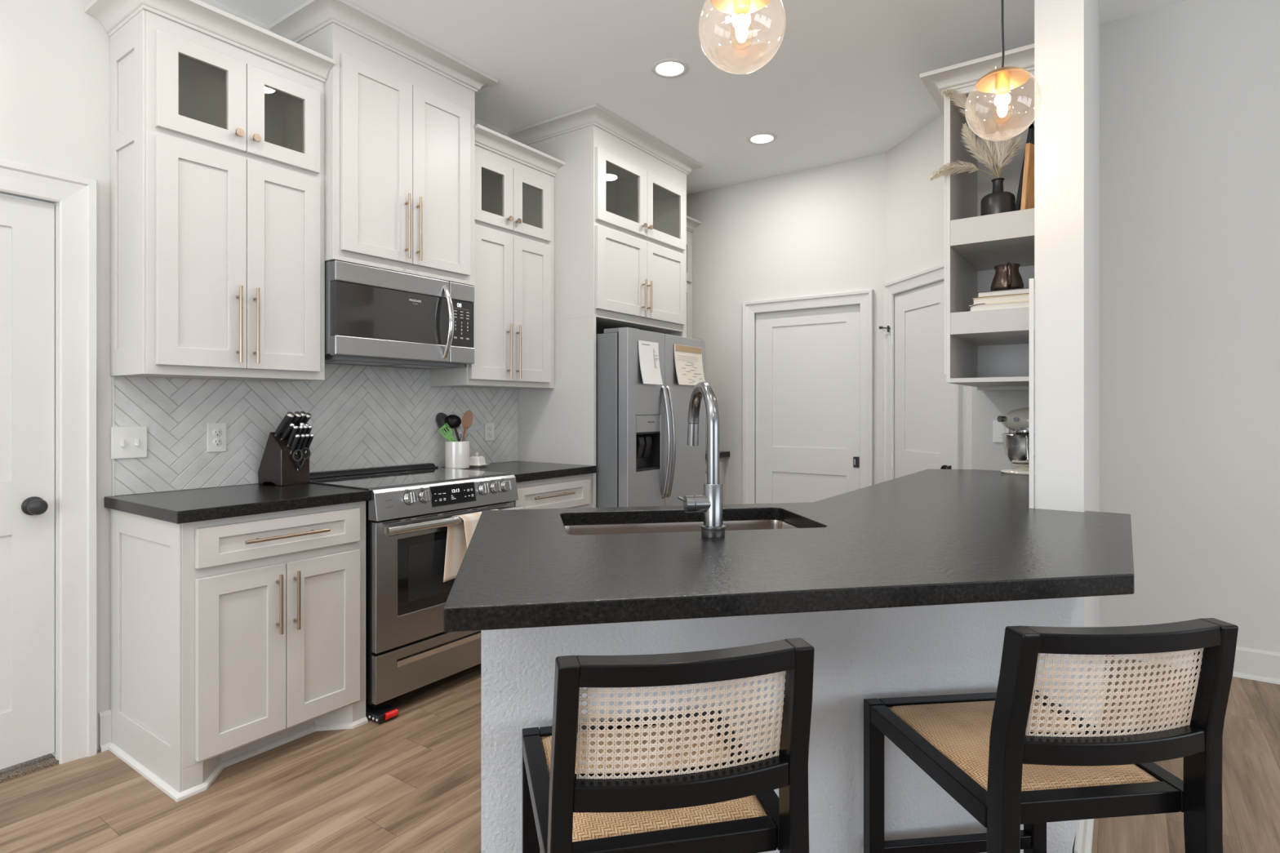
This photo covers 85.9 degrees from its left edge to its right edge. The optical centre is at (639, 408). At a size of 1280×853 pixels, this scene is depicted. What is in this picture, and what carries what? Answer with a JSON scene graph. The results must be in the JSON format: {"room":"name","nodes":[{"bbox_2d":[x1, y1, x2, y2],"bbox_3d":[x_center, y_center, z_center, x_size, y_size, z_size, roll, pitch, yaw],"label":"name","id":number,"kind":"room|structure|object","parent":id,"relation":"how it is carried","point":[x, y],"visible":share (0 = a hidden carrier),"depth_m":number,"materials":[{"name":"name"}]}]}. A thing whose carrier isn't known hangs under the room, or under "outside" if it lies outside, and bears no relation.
{"room":"kitchen","nodes":[
{"label":"kitchen","id":0,"kind":"room"},
{"bbox_2d":[0,0,513,756],"bbox_3d":[-2.794,-0.212,1.417,0.140,2.895,10.300,0,0,35],"label":"wall","id":1,"kind":"structure","parent":0,"point":[55,55],"depth_m":2.43,"materials":[{"name":"white paint"}]},
{"bbox_2d":[0,194,54,769],"bbox_3d":[-2.267,0.245,2.055,0.096,1.910,0.820,0,0,35],"label":"door","id":2,"kind":"structure","parent":1,"relation":"in","point":[27,227],"depth_m":2.34,"materials":[{"name":"white paint"}]},
{"bbox_2d":[0,157,97,764],"bbox_3d":[-2.248,0.208,2.042,0.034,2.053,1.036,0,0,35],"label":"trim","id":3,"kind":"structure","parent":1,"relation":"attached to","point":[76,195],"depth_m":2.41,"materials":[{"name":"white paint"}]},
{"bbox_2d":[55,202,58,759],"bbox_3d":[-2.031,0.260,2.396,0.020,1.950,0.005,0,0,35],"label":"trim","id":4,"kind":"structure","parent":1,"relation":"attached to","point":[56,203],"depth_m":2.39,"materials":[{"name":"white paint"}]},
{"bbox_2d":[98,709,111,751],"bbox_3d":[-1.933,1.167,2.493,0.028,0.135,0.041,0,0,35],"label":"baseboard","id":5,"kind":"structure","parent":1,"relation":"attached to","point":[104,717],"depth_m":2.49,"materials":[{"name":"white paint"}]},
{"bbox_2d":[111,376,114,496],"bbox_3d":[-1.927,0.102,2.513,0.015,0.437,0.005,0,0,35],"label":"trim","id":6,"kind":"structure","parent":1,"relation":"attached to","point":[112,377],"depth_m":2.51,"materials":[{"name":"white paint"}]},
{"bbox_2d":[84,0,335,382],"bbox_3d":[-1.613,-0.772,2.634,0.386,1.310,0.725,0,0,35],"label":"upper cabinet","id":7,"kind":"object","parent":1,"relation":"attached to","point":[217,116],"visible":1,"depth_m":2.53,"materials":[{"name":"grey paint"}]},
{"bbox_2d":[114,363,518,495],"bbox_3d":[-1.336,-0.149,3.354,0.012,0.939,2.052,0,0,35],"label":"backsplash","id":8,"kind":"structure","parent":1,"relation":"attached to","point":[363,416],"depth_m":3.12,"materials":[{"name":"tile"}]},
{"bbox_2d":[111,426,146,459],"bbox_3d":[-1.887,0.127,2.544,0.020,0.118,0.113,0,0,35],"label":"light switch","id":9,"kind":"object","parent":8,"relation":"attached to","point":[126,442],"visible":1,"depth_m":2.54,"materials":[{"name":"white plastic"}]},
{"bbox_2d":[206,422,226,452],"bbox_3d":[-1.718,0.119,2.792,0.011,0.118,0.073,0,0,35],"label":"outlet","id":10,"kind":"object","parent":8,"relation":"attached to","point":[215,432],"visible":1,"depth_m":2.79,"materials":[{"name":"white plastic"}]},
{"bbox_2d":[213,428,222,436],"bbox_3d":[-1.715,0.100,2.790,0.004,0.034,0.034,0,0,35],"label":"socket","id":11,"kind":"object","parent":10,"relation":"attached to","point":[216,432],"depth_m":2.79,"materials":[{"name":"grey"}]},
{"bbox_2d":[213,438,222,446],"bbox_3d":[-1.715,0.138,2.790,0.004,0.034,0.034,0,0,35],"label":"socket","id":12,"kind":"object","parent":10,"relation":"attached to","point":[216,442],"depth_m":2.79,"materials":[{"name":"grey"}]},
{"bbox_2d":[484,422,494,440],"bbox_3d":[-0.873,0.138,3.992,0.011,0.105,0.072,0,0,35],"label":"outlet","id":13,"kind":"object","parent":8,"relation":"attached to","point":[489,427],"visible":1,"depth_m":3.99,"materials":[{"name":"white plastic"}]},
{"bbox_2d":[487,432,492,438],"bbox_3d":[-0.870,0.157,3.990,0.004,0.034,0.034,0,0,35],"label":"socket","id":14,"kind":"object","parent":13,"relation":"attached to","point":[489,434],"depth_m":3.99,"materials":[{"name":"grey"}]},
{"bbox_2d":[268,0,497,285],"bbox_3d":[-1.162,-1.137,3.223,0.444,1.044,0.917,0,0,35],"label":"upper cabinet","id":15,"kind":"object","parent":1,"relation":"attached to","point":[400,108],"visible":0.92,"depth_m":3.05,"materials":[{"name":"grey paint"}]},
{"bbox_2d":[324,260,474,368],"bbox_3d":[-1.164,-0.408,3.221,0.418,0.410,0.743,0,0,35],"label":"microwave","id":16,"kind":"object","parent":15,"relation":"attached to","point":[375,317],"visible":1,"depth_m":3.07,"materials":[{"name":"grey"}]},
{"bbox_2d":[429,124,564,389],"bbox_3d":[-0.780,-0.770,3.818,0.386,1.306,0.654,0,0,35],"label":"upper cabinet","id":17,"kind":"object","parent":1,"relation":"attached to","point":[514,286],"visible":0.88,"depth_m":3.72,"materials":[{"name":"grey paint"}]},
{"bbox_2d":[686,215,701,337],"bbox_3d":[0.149,-0.771,5.137,0.386,1.308,0.570,0,0,35],"label":"upper cabinet","id":18,"kind":"object","parent":1,"relation":"attached to","point":[691,223],"visible":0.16,"depth_m":5.23,"materials":[{"name":"grey paint"}]},
{"bbox_2d":[469,463,489,467],"bbox_3d":[-0.894,0.314,3.767,0.103,0.013,0.111,0,0,15],"label":"tray","id":19,"kind":"object","parent":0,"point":[475,465],"depth_m":3.73,"materials":[{"name":"white ceramic"}]},
{"bbox_2d":[0,654,1279,852],"bbox_3d":[0.955,1.285,-1.162,9.300,0.100,10.400,0,0,35],"label":"floor","id":20,"kind":"structure","parent":0,"point":[408,782],"depth_m":2.18,"materials":[{"name":"brown wood"}]},
{"bbox_2d":[0,753,58,783],"bbox_3d":[-2.316,1.229,2.090,0.146,0.012,0.830,0,0,35],"label":"carpet strip","id":21,"kind":"object","parent":20,"relation":"on","point":[39,763],"visible":0.6,"depth_m":2.34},
{"bbox_2d":[108,501,368,802],"bbox_3d":[-1.488,0.798,2.587,0.644,0.873,0.667,0,0,35],"label":"base cabinet","id":22,"kind":"object","parent":20,"relation":"on","point":[234,640],"visible":0.94,"depth_m":2.36,"materials":[{"name":"grey paint"}]},
{"bbox_2d":[104,483,371,524],"bbox_3d":[-1.498,0.341,2.595,0.620,0.040,0.677,0,0,35],"label":"countertop","id":23,"kind":"structure","parent":22,"relation":"on","point":[191,505],"depth_m":2.45,"materials":[{"name":"stone"}]},
{"bbox_2d":[257,431,309,485],"bbox_3d":[-1.517,0.210,2.929,0.150,0.221,0.135,0,0,26],"label":"knife block","id":24,"kind":"object","parent":23,"relation":"on","point":[277,466],"visible":0.91,"depth_m":2.87,"materials":[{"name":"brown wood"}]},
{"bbox_2d":[274,411,293,435],"bbox_3d":[-1.488,0.070,2.861,0.114,0.110,0.030,0,0,23],"label":"knife","id":25,"kind":"object","parent":24,"relation":"on","point":[289,415],"visible":1,"depth_m":2.85,"materials":[{"name":"plastic"}]},
{"bbox_2d":[280,422,294,439],"bbox_3d":[-1.477,0.101,2.871,0.084,0.081,0.019,0,0,23],"label":"knife","id":26,"kind":"object","parent":24,"relation":"in","point":[290,427],"visible":1,"depth_m":2.86,"materials":[{"name":"plastic"}]},
{"bbox_2d":[281,411,302,434],"bbox_3d":[-1.473,0.068,2.894,0.114,0.110,0.030,0,0,23],"label":"knife","id":27,"kind":"object","parent":24,"relation":"in","point":[297,415],"visible":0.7,"depth_m":2.88,"materials":[{"name":"plastic"}]},
{"bbox_2d":[287,425,297,446],"bbox_3d":[-1.454,0.120,2.875,0.064,0.098,0.019,0,0,30],"label":"knife","id":28,"kind":"object","parent":24,"relation":"in","point":[295,428],"visible":1,"depth_m":2.87,"materials":[{"name":"black plastic"}]},
{"bbox_2d":[289,434,300,454],"bbox_3d":[-1.442,0.150,2.866,0.058,0.087,0.019,0,0,22],"label":"knife","id":29,"kind":"object","parent":24,"relation":"in","point":[296,437],"visible":1,"depth_m":2.86,"materials":[{"name":"black plastic"}]},
{"bbox_2d":[288,411,306,435],"bbox_3d":[-1.463,0.067,2.918,0.112,0.109,0.028,0,0,23],"label":"knife","id":30,"kind":"object","parent":24,"relation":"in","point":[303,413],"visible":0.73,"depth_m":2.90,"materials":[{"name":"black plastic"}]},
{"bbox_2d":[296,425,303,435],"bbox_3d":[-1.443,0.120,2.898,0.064,0.098,0.019,0,0,30],"label":"knife","id":31,"kind":"object","parent":24,"relation":"in","point":[300,428],"visible":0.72,"depth_m":2.88,"materials":[{"name":"black plastic"}]},
{"bbox_2d":[295,433,305,453],"bbox_3d":[-1.431,0.150,2.888,0.058,0.087,0.019,0,0,22],"label":"knife","id":32,"kind":"object","parent":24,"relation":"in","point":[301,438],"visible":1,"depth_m":2.88,"materials":[{"name":"black plastic"}]},
{"bbox_2d":[292,447,311,471],"bbox_3d":[-1.431,0.215,2.906,0.024,0.099,0.078,0,0,35],"label":"scissors","id":33,"kind":"object","parent":24,"relation":"in","point":[299,468],"visible":1,"depth_m":2.90,"materials":[{"name":"black rubber"}]},
{"bbox_2d":[297,425,307,443],"bbox_3d":[-1.433,0.120,2.916,0.064,0.098,0.019,0,0,30],"label":"knife","id":34,"kind":"object","parent":24,"relation":"in","point":[305,427],"visible":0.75,"depth_m":2.90,"materials":[{"name":"black plastic"}]},
{"bbox_2d":[299,433,309,453],"bbox_3d":[-1.421,0.150,2.910,0.058,0.087,0.019,0,0,30],"label":"knife","id":35,"kind":"object","parent":24,"relation":"in","point":[307,435],"visible":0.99,"depth_m":2.90,"materials":[{"name":"black plastic"}]},
{"bbox_2d":[301,413,311,423],"bbox_3d":[-1.449,0.072,2.946,0.109,0.106,0.028,0,0,29],"label":"knife","id":36,"kind":"object","parent":24,"relation":"in","point":[308,415],"visible":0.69,"depth_m":2.92,"materials":[{"name":"black plastic"}]},
{"bbox_2d":[305,424,312,434],"bbox_3d":[-1.423,0.120,2.937,0.064,0.098,0.019,0,0,30],"label":"knife","id":37,"kind":"object","parent":24,"relation":"in","point":[310,427],"visible":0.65,"depth_m":2.92,"materials":[{"name":"black plastic"}]},
{"bbox_2d":[304,433,314,453],"bbox_3d":[-1.412,0.150,2.928,0.058,0.087,0.019,0,0,22],"label":"knife","id":38,"kind":"object","parent":24,"relation":"in","point":[311,435],"visible":1,"depth_m":2.92,"materials":[{"name":"black plastic"}]},
{"bbox_2d":[368,704,398,724],"bbox_3d":[-1.017,1.216,2.729,0.085,0.031,0.088,0,0,35],"label":"slider","id":39,"kind":"object","parent":20,"relation":"on","point":[385,713],"visible":1,"depth_m":2.71,"materials":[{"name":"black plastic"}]},
{"bbox_2d":[308,462,523,710],"bbox_3d":[-1.041,0.761,3.152,0.692,0.947,0.767,0,0,35],"label":"range","id":40,"kind":"object","parent":20,"relation":"on","point":[410,511],"visible":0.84,"depth_m":2.86,"materials":[{"name":"silver metal"}]},
{"bbox_2d":[308,467,507,489],"bbox_3d":[-1.074,0.318,3.175,0.557,0.006,0.767,0,0,35],"label":"cooktop","id":41,"kind":"object","parent":40,"relation":"in","point":[385,477],"depth_m":3.14,"materials":[{"name":"black glass"}]},
{"bbox_2d":[443,509,498,582],"bbox_3d":[-0.714,0.599,3.022,0.066,0.279,0.331,0,0,35],"label":"dish towel","id":42,"kind":"object","parent":40,"relation":"hanging from","point":[459,536],"visible":0.33,"depth_m":2.96,"materials":[{"name":"fabric"}]},
{"bbox_2d":[511,473,591,509],"bbox_3d":[-0.670,0.798,3.750,0.644,0.873,0.636,0,0,35],"label":"base cabinet","id":43,"kind":"object","parent":20,"relation":"on","point":[575,491],"visible":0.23,"depth_m":3.59,"materials":[{"name":"grey paint"}]},
{"bbox_2d":[443,461,595,482],"bbox_3d":[-0.681,0.341,3.755,0.620,0.040,0.642,0,0,35],"label":"countertop","id":44,"kind":"structure","parent":43,"relation":"on","point":[523,471],"depth_m":3.67,"materials":[{"name":"stone"}]},
{"bbox_2d":[444,440,469,469],"bbox_3d":[-0.973,0.248,3.663,0.128,0.146,0.128,0,0,35],"label":"utensil crock","id":45,"kind":"object","parent":44,"relation":"on","point":[456,453],"visible":0.94,"depth_m":3.61,"materials":[{"name":"white ceramic"}]},
{"bbox_2d":[435,412,455,441],"bbox_3d":[-1.013,0.153,3.680,0.158,0.259,0.013,0,0,3],"label":"spoon","id":46,"kind":"object","parent":45,"relation":"in","point":[440,418],"visible":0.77,"depth_m":3.68,"materials":[{"name":"black plastic"}]},
{"bbox_2d":[438,422,454,441],"bbox_3d":[-0.998,0.167,3.643,0.143,0.177,0.010,0,0,0],"label":"slotted spatula","id":47,"kind":"object","parent":45,"relation":"in","point":[448,436],"visible":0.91,"depth_m":3.64,"materials":[{"name":"green plastic"}]},
{"bbox_2d":[444,414,461,441],"bbox_3d":[-0.981,0.171,3.671,0.121,0.272,0.061,0,0,-17],"label":"ladle","id":48,"kind":"object","parent":45,"relation":"in","point":[455,420],"visible":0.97,"depth_m":3.68,"materials":[{"name":"black plastic"}]},
{"bbox_2d":[462,410,472,441],"bbox_3d":[-0.937,0.159,3.674,0.088,0.294,0.016,0,0,5],"label":"wooden spoon","id":49,"kind":"object","parent":45,"relation":"in","point":[467,420],"visible":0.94,"depth_m":3.67,"materials":[{"name":"brown wood"}]},
{"bbox_2d":[462,424,484,441],"bbox_3d":[-0.910,0.178,3.659,0.179,0.183,0.006,0,0,0],"label":"cake server","id":50,"kind":"object","parent":45,"relation":"in","point":[477,428],"visible":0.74,"depth_m":3.66,"materials":[{"name":"grey"}]},
{"bbox_2d":[469,452,489,467],"bbox_3d":[-0.894,0.282,3.767,0.103,0.078,0.111,0,0,15],"label":"butter dish","id":51,"kind":"object","parent":44,"relation":"on","point":[476,461],"visible":0.9,"depth_m":3.73,"materials":[{"name":"white ceramic"}]},
{"bbox_2d":[507,103,702,507],"bbox_3d":[-0.183,-0.212,4.410,0.680,2.894,1.160,0,0,35],"label":"tall cabinet","id":52,"kind":"object","parent":20,"relation":"on","point":[620,190],"visible":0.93,"depth_m":4.01,"materials":[{"name":"grey paint"}]},
{"bbox_2d":[595,327,705,507],"bbox_3d":[-0.097,0.388,4.314,0.794,1.670,0.859,0,0,35],"label":"refrigerator","id":53,"kind":"object","parent":20,"relation":"on","point":[644,458],"visible":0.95,"depth_m":3.90,"materials":[{"name":"grey"}]},
{"bbox_2d":[638,340,662,384],"bbox_3d":[0.063,-0.259,3.926,0.026,0.243,0.212,0,0,35],"label":"notepad","id":54,"kind":"object","parent":53,"relation":"attached to","point":[648,351],"visible":1,"depth_m":3.92,"materials":[{"name":"white paper"}]},
{"bbox_2d":[674,344,705,385],"bbox_3d":[0.315,-0.265,4.284,0.026,0.244,0.342,0,0,35],"label":"notepad","id":55,"kind":"object","parent":53,"relation":"attached to","point":[688,359],"visible":0.98,"depth_m":4.27,"materials":[{"name":"beige paper"}]},
{"bbox_2d":[521,637,814,852],"bbox_3d":[0.021,0.793,1.209,0.428,0.884,0.526,0,0,-12],"label":"counter stool","id":56,"kind":"object","parent":20,"relation":"on","point":[679,782],"visible":1,"depth_m":1.01,"materials":[{"name":"black paint"}]},
{"bbox_2d":[705,457,724,504],"bbox_3d":[0.255,0.798,5.063,0.644,0.873,0.570,0,0,35],"label":"base cabinet","id":57,"kind":"object","parent":20,"relation":"on","point":[722,460],"visible":0.12,"depth_m":5.10,"materials":[{"name":"grey paint"}]},
{"bbox_2d":[705,450,729,459],"bbox_3d":[0.249,0.341,5.067,0.631,0.040,0.570,0,0,35],"label":"countertop","id":58,"kind":"structure","parent":57,"relation":"on","point":[722,454],"depth_m":5.04,"materials":[{"name":"stone"}]},
{"bbox_2d":[863,617,1238,852],"bbox_3d":[0.752,0.793,1.330,0.428,0.884,0.526,0,0,-7],"label":"counter stool","id":59,"kind":"object","parent":20,"relation":"on","point":[1013,756],"visible":1,"depth_m":1.14,"materials":[{"name":"black paint"}]},
{"bbox_3d":[0.692,0.754,2.580,1.359,0.783,2.865,0,0,35],"label":"cabinet","id":60,"kind":"object","parent":20,"relation":"on","visible":0},
{"bbox_2d":[443,469,1133,632],"bbox_3d":[0.679,0.341,2.381,1.665,0.040,3.233,0,0,35],"label":"countertop","id":61,"kind":"structure","parent":60,"relation":"on","point":[926,537],"depth_m":1.47,"materials":[{"name":"stone"}]},
{"bbox_2d":[564,519,798,535],"bbox_3d":[0.134,0.462,1.984,0.735,0.201,0.409,0,0,-10],"label":"sink","id":62,"kind":"object","parent":61,"relation":"in","point":[660,527],"visible":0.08,"depth_m":2.16,"materials":[{"name":"silver metal"}]},
{"bbox_2d":[677,381,725,537],"bbox_3d":[0.171,0.125,1.815,0.118,0.392,0.255,0,0,10],"label":"faucet","id":63,"kind":"object","parent":61,"relation":"on","point":[710,503],"visible":1,"depth_m":1.72,"materials":[{"name":"silver metal"}]},
{"bbox_2d":[997,407,1029,475],"bbox_3d":[1.909,0.157,3.345,0.223,0.326,0.278,0,0,-27],"label":"stand mixer","id":64,"kind":"object","parent":61,"relation":"on","point":[1016,445],"visible":0.49,"depth_m":3.33,"materials":[{"name":"beige metal"}]},
{"bbox_2d":[1001,433,1029,470],"bbox_3d":[1.885,0.214,3.362,0.214,0.177,0.236,0,0,35],"label":"bowl","id":65,"kind":"object","parent":64,"relation":"on","point":[1016,446],"depth_m":3.32,"materials":[{"name":"silver metal"}]},
{"bbox_2d":[213,0,1187,194],"bbox_3d":[0.926,-1.853,-1.203,9.300,0.385,10.300,0,0,35],"label":"ceiling","id":66,"kind":"structure","parent":0,"point":[843,82],"depth_m":3.27,"materials":[{"name":"white paint"}]},
{"bbox_2d":[650,57,688,77],"bbox_3d":[0.146,-1.657,3.354,0.186,0.007,0.186,0,0,35],"label":"recessed light","id":67,"kind":"object","parent":66,"relation":"in","point":[670,67],"visible":1,"depth_m":3.35,"materials":[{"name":"white paint"}]},
{"bbox_2d":[697,0,786,74],"bbox_3d":[0.235,-1.221,1.589,0.200,0.876,0.200,0,0,35],"label":"pendant light","id":68,"kind":"object","parent":66,"relation":"hanging from","point":[740,7],"visible":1,"depth_m":1.59,"materials":[{"name":"clear glass"}]},
{"bbox_2d":[733,0,750,14],"bbox_3d":[0.235,-0.949,1.589,0.039,0.056,0.039,0,0,35],"label":"socket","id":69,"kind":"object","parent":68,"relation":"attached to","point":[740,6],"depth_m":1.58,"materials":[{"name":"gold metal"}]},
{"bbox_2d":[746,132,777,144],"bbox_3d":[0.750,-1.657,4.225,0.186,0.007,0.186,0,0,35],"label":"recessed light","id":70,"kind":"object","parent":66,"relation":"in","point":[759,138],"visible":1,"depth_m":4.22,"materials":[{"name":"white paint"}]},
{"bbox_2d":[964,0,1041,141],"bbox_3d":[1.065,-1.226,2.020,0.200,0.868,0.200,0,0,35],"label":"pendant light","id":71,"kind":"object","parent":66,"relation":"hanging from","point":[1000,81],"visible":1,"depth_m":2.02,"materials":[{"name":"clear glass"}]},
{"bbox_2d":[995,70,1009,94],"bbox_3d":[1.065,-0.958,2.020,0.039,0.056,0.039,0,0,35],"label":"socket","id":72,"kind":"object","parent":71,"relation":"attached to","point":[1002,78],"depth_m":2.01,"materials":[{"name":"gold metal"}]},
{"bbox_2d":[480,596,1084,852],"bbox_3d":[0.552,0.798,1.705,1.838,0.874,0.398,0,0,-21],"label":"island base","id":73,"kind":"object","parent":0,"point":[950,649],"depth_m":1.59,"materials":[{"name":"grey paint"}]},
{"bbox_2d":[686,152,885,504],"bbox_3d":[0.916,-0.212,5.033,1.762,2.895,0.140,0,0,35],"label":"wall","id":74,"kind":"structure","parent":0,"point":[820,230],"depth_m":4.93,"materials":[{"name":"white paint"}]},
{"bbox_2d":[755,304,859,503],"bbox_3d":[1.170,0.267,4.808,0.775,1.913,0.044,0,0,35],"label":"door","id":75,"kind":"structure","parent":74,"relation":"in","point":[807,361],"depth_m":4.80,"materials":[{"name":"white paint"}]},
{"bbox_2d":[742,288,873,504],"bbox_3d":[1.140,0.229,4.768,0.940,2.011,0.034,0,0,35],"label":"trim","id":76,"kind":"structure","parent":74,"relation":"attached to","point":[864,298],"depth_m":4.71,"materials":[{"name":"white paint"}]},
{"bbox_2d":[885,113,972,479],"bbox_3d":[1.728,-0.212,4.059,0.120,2.895,0.892,0,0,-10],"label":"wall","id":77,"kind":"structure","parent":0,"point":[914,203],"depth_m":4.11,"materials":[{"name":"white paint"}]},
{"bbox_2d":[891,280,951,478],"bbox_3d":[1.666,0.254,4.070,0.080,1.938,0.625,0,0,-10],"label":"door","id":78,"kind":"structure","parent":77,"relation":"in","point":[922,393],"depth_m":4.09,"materials":[{"name":"white paint"}]},
{"bbox_2d":[882,263,963,482],"bbox_3d":[1.649,0.216,4.064,0.034,2.037,0.774,0,0,-10],"label":"trim","id":79,"kind":"structure","parent":77,"relation":"attached to","point":[934,274],"depth_m":4.37,"materials":[{"name":"white paint"}]},
{"bbox_2d":[972,386,1029,471],"bbox_3d":[1.948,-0.212,3.539,0.418,2.895,0.120,0,0,35],"label":"wall","id":80,"kind":"structure","parent":0,"point":[987,405],"depth_m":3.56,"materials":[{"name":"white paint"}]},
{"bbox_2d":[993,420,1009,442],"bbox_3d":[1.853,0.120,3.526,0.074,0.114,0.010,0,0,35],"label":"outlet","id":81,"kind":"object","parent":80,"relation":"attached to","point":[998,428],"visible":0.56,"depth_m":3.53,"materials":[{"name":"white plastic"}]},
{"bbox_2d":[1034,0,1099,720],"bbox_3d":[1.829,-0.355,2.889,0.133,3.180,1.770,0,0,35],"label":"column","id":82,"kind":"structure","parent":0,"point":[1067,32],"depth_m":2.18,"materials":[{"name":"white paint"}]},
{"bbox_2d":[919,43,1034,390],"bbox_3d":[1.633,-0.752,3.138,0.472,1.325,0.894,0,0,35],"label":"shelving unit","id":83,"kind":"object","parent":82,"relation":"attached to","point":[984,349],"visible":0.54,"depth_m":3.02,"materials":[{"name":"white paint"}]},
{"bbox_2d":[980,177,1015,215],"bbox_3d":[1.514,-0.883,2.909,0.130,0.171,0.130,0,0,35],"label":"vase","id":84,"kind":"object","parent":83,"relation":"on","point":[999,201],"visible":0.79,"depth_m":2.86,"materials":[{"name":"grey ceramic"}]},
{"bbox_2d":[928,160,997,181],"bbox_3d":[1.365,-0.943,2.901,0.315,0.211,0.069,0,0,-5],"label":"stem","id":85,"kind":"object","parent":84,"relation":"in","point":[953,167],"visible":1,"depth_m":2.89,"materials":[{"name":"beige"}]},
{"bbox_2d":[941,86,998,176],"bbox_3d":[1.379,-1.086,2.886,0.278,0.498,0.068,0,0,-18],"label":"stem","id":86,"kind":"object","parent":84,"relation":"in","point":[947,92],"visible":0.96,"depth_m":2.87,"materials":[{"name":"beige"}]},
{"bbox_2d":[960,122,998,177],"bbox_3d":[1.430,-1.018,2.904,0.173,0.362,0.067,0,0,-8],"label":"stem","id":87,"kind":"object","parent":84,"relation":"in","point":[969,138],"visible":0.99,"depth_m":2.89,"materials":[{"name":"beige"}]},
{"bbox_2d":[971,142,996,174],"bbox_3d":[1.458,-0.983,2.918,0.111,0.291,0.072,0,0,-26],"label":"stem","id":88,"kind":"object","parent":84,"relation":"in","point":[988,158],"visible":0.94,"depth_m":2.90,"materials":[{"name":"beige"}]},
{"bbox_2d":[977,132,999,177],"bbox_3d":[1.477,-1.004,2.917,0.086,0.334,0.067,0,0,35],"label":"stem","id":89,"kind":"object","parent":84,"relation":"in","point":[989,144],"visible":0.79,"depth_m":2.91,"materials":[{"name":"beige"}]},
{"bbox_2d":[991,130,1004,175],"bbox_3d":[1.520,-1.010,2.920,0.064,0.345,0.066,0,0,-28],"label":"stem","id":90,"kind":"object","parent":84,"relation":"in","point":[997,135],"visible":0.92,"depth_m":2.91,"materials":[{"name":"beige"}]},
{"bbox_2d":[996,131,1015,175],"bbox_3d":[1.552,-1.006,2.911,0.077,0.338,0.069,0,0,35],"label":"stem","id":91,"kind":"object","parent":84,"relation":"in","point":[1006,135],"visible":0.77,"depth_m":2.90,"materials":[{"name":"beige"}]},
{"bbox_2d":[997,136,1015,177],"bbox_3d":[1.542,-0.989,2.891,0.076,0.304,0.065,0,0,35],"label":"stem","id":92,"kind":"object","parent":84,"relation":"in","point":[1010,142],"visible":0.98,"depth_m":2.88,"materials":[{"name":"beige"}]},
{"bbox_2d":[1000,135,1023,173],"bbox_3d":[1.574,-0.998,2.917,0.125,0.321,0.064,0,0,-15],"label":"stem","id":93,"kind":"object","parent":84,"relation":"in","point":[1016,144],"visible":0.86,"depth_m":2.91,"materials":[{"name":"beige"}]},
{"bbox_2d":[968,300,1029,311],"bbox_3d":[1.557,-0.418,2.900,0.270,0.026,0.225,0,0,35],"label":"book","id":94,"kind":"object","parent":83,"relation":"on","point":[1020,304],"visible":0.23,"depth_m":2.82,"materials":[{"name":"white paper"}]},
{"bbox_2d":[972,293,1029,305],"bbox_3d":[1.563,-0.447,2.893,0.265,0.029,0.210,0,0,35],"label":"book","id":95,"kind":"object","parent":94,"relation":"on","point":[1022,297],"visible":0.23,"depth_m":2.82,"materials":[{"name":"white paper"}]},
{"bbox_2d":[977,287,1029,297],"bbox_3d":[1.569,-0.473,2.883,0.250,0.024,0.198,0,0,35],"label":"book","id":96,"kind":"object","parent":95,"relation":"on","point":[1019,291],"visible":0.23,"depth_m":2.82,"materials":[{"name":"white paper"}]},
{"bbox_2d":[990,262,1023,290],"bbox_3d":[1.536,-0.544,2.882,0.131,0.115,0.121,0,0,-29],"label":"pitcher","id":97,"kind":"object","parent":96,"relation":"on","point":[1007,276],"visible":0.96,"depth_m":2.84,"materials":[{"name":"brown metal"}]},
{"bbox_2d":[1015,124,1034,210],"bbox_3d":[1.782,-1.033,3.185,0.091,0.477,0.220,0,0,35],"label":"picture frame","id":98,"kind":"object","parent":83,"relation":"on","point":[1031,127],"visible":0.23,"depth_m":3.10,"materials":[{"name":"black"}]},
{"bbox_2d":[1020,142,1034,209],"bbox_3d":[1.662,-0.940,2.873,0.210,0.287,0.041,0,0,-34],"label":"cutting board","id":99,"kind":"object","parent":83,"relation":"on","point":[1028,186],"visible":0.24,"depth_m":2.82,"materials":[{"name":"brown wood"}]},
{"bbox_2d":[1031,129,1034,144],"bbox_3d":[1.781,-1.016,3.037,0.085,0.438,0.018,0,0,35],"label":"serving tray","id":100,"kind":"object","parent":83,"relation":"on","point":[1033,131],"visible":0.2,"depth_m":3.05,"materials":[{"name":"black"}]},
{"bbox_2d":[1029,278,1034,508],"bbox_3d":[1.255,-0.047,2.203,0.013,0.736,0.012,0,0,35],"label":"trim","id":101,"kind":"structure","parent":82,"relation":"attached to","point":[1031,280],"depth_m":2.20,"materials":[{"name":"white paint"}]},
{"bbox_2d":[1074,626,1106,852],"bbox_3d":[1.710,1.167,2.581,0.028,0.135,2.150,0,0,35],"label":"baseboard","id":102,"kind":"structure","parent":82,"relation":"attached to","point":[1084,832],"depth_m":1.94,"materials":[{"name":"white paint"}]},
{"bbox_2d":[1099,0,1279,653],"bbox_3d":[4.903,-0.355,1.754,6.202,3.180,0.145,0,0,35],"label":"wall","id":103,"kind":"structure","parent":0,"point":[1189,90],"depth_m":3.27,"materials":[{"name":"white paint"}]},
{"bbox_2d":[1099,625,1279,684],"bbox_3d":[4.772,1.167,1.741,6.002,0.135,0.028,0,0,35],"label":"baseboard","id":104,"kind":"structure","parent":103,"relation":"attached to","point":[1255,664],"depth_m":3.13,"materials":[{"name":"white paint"}]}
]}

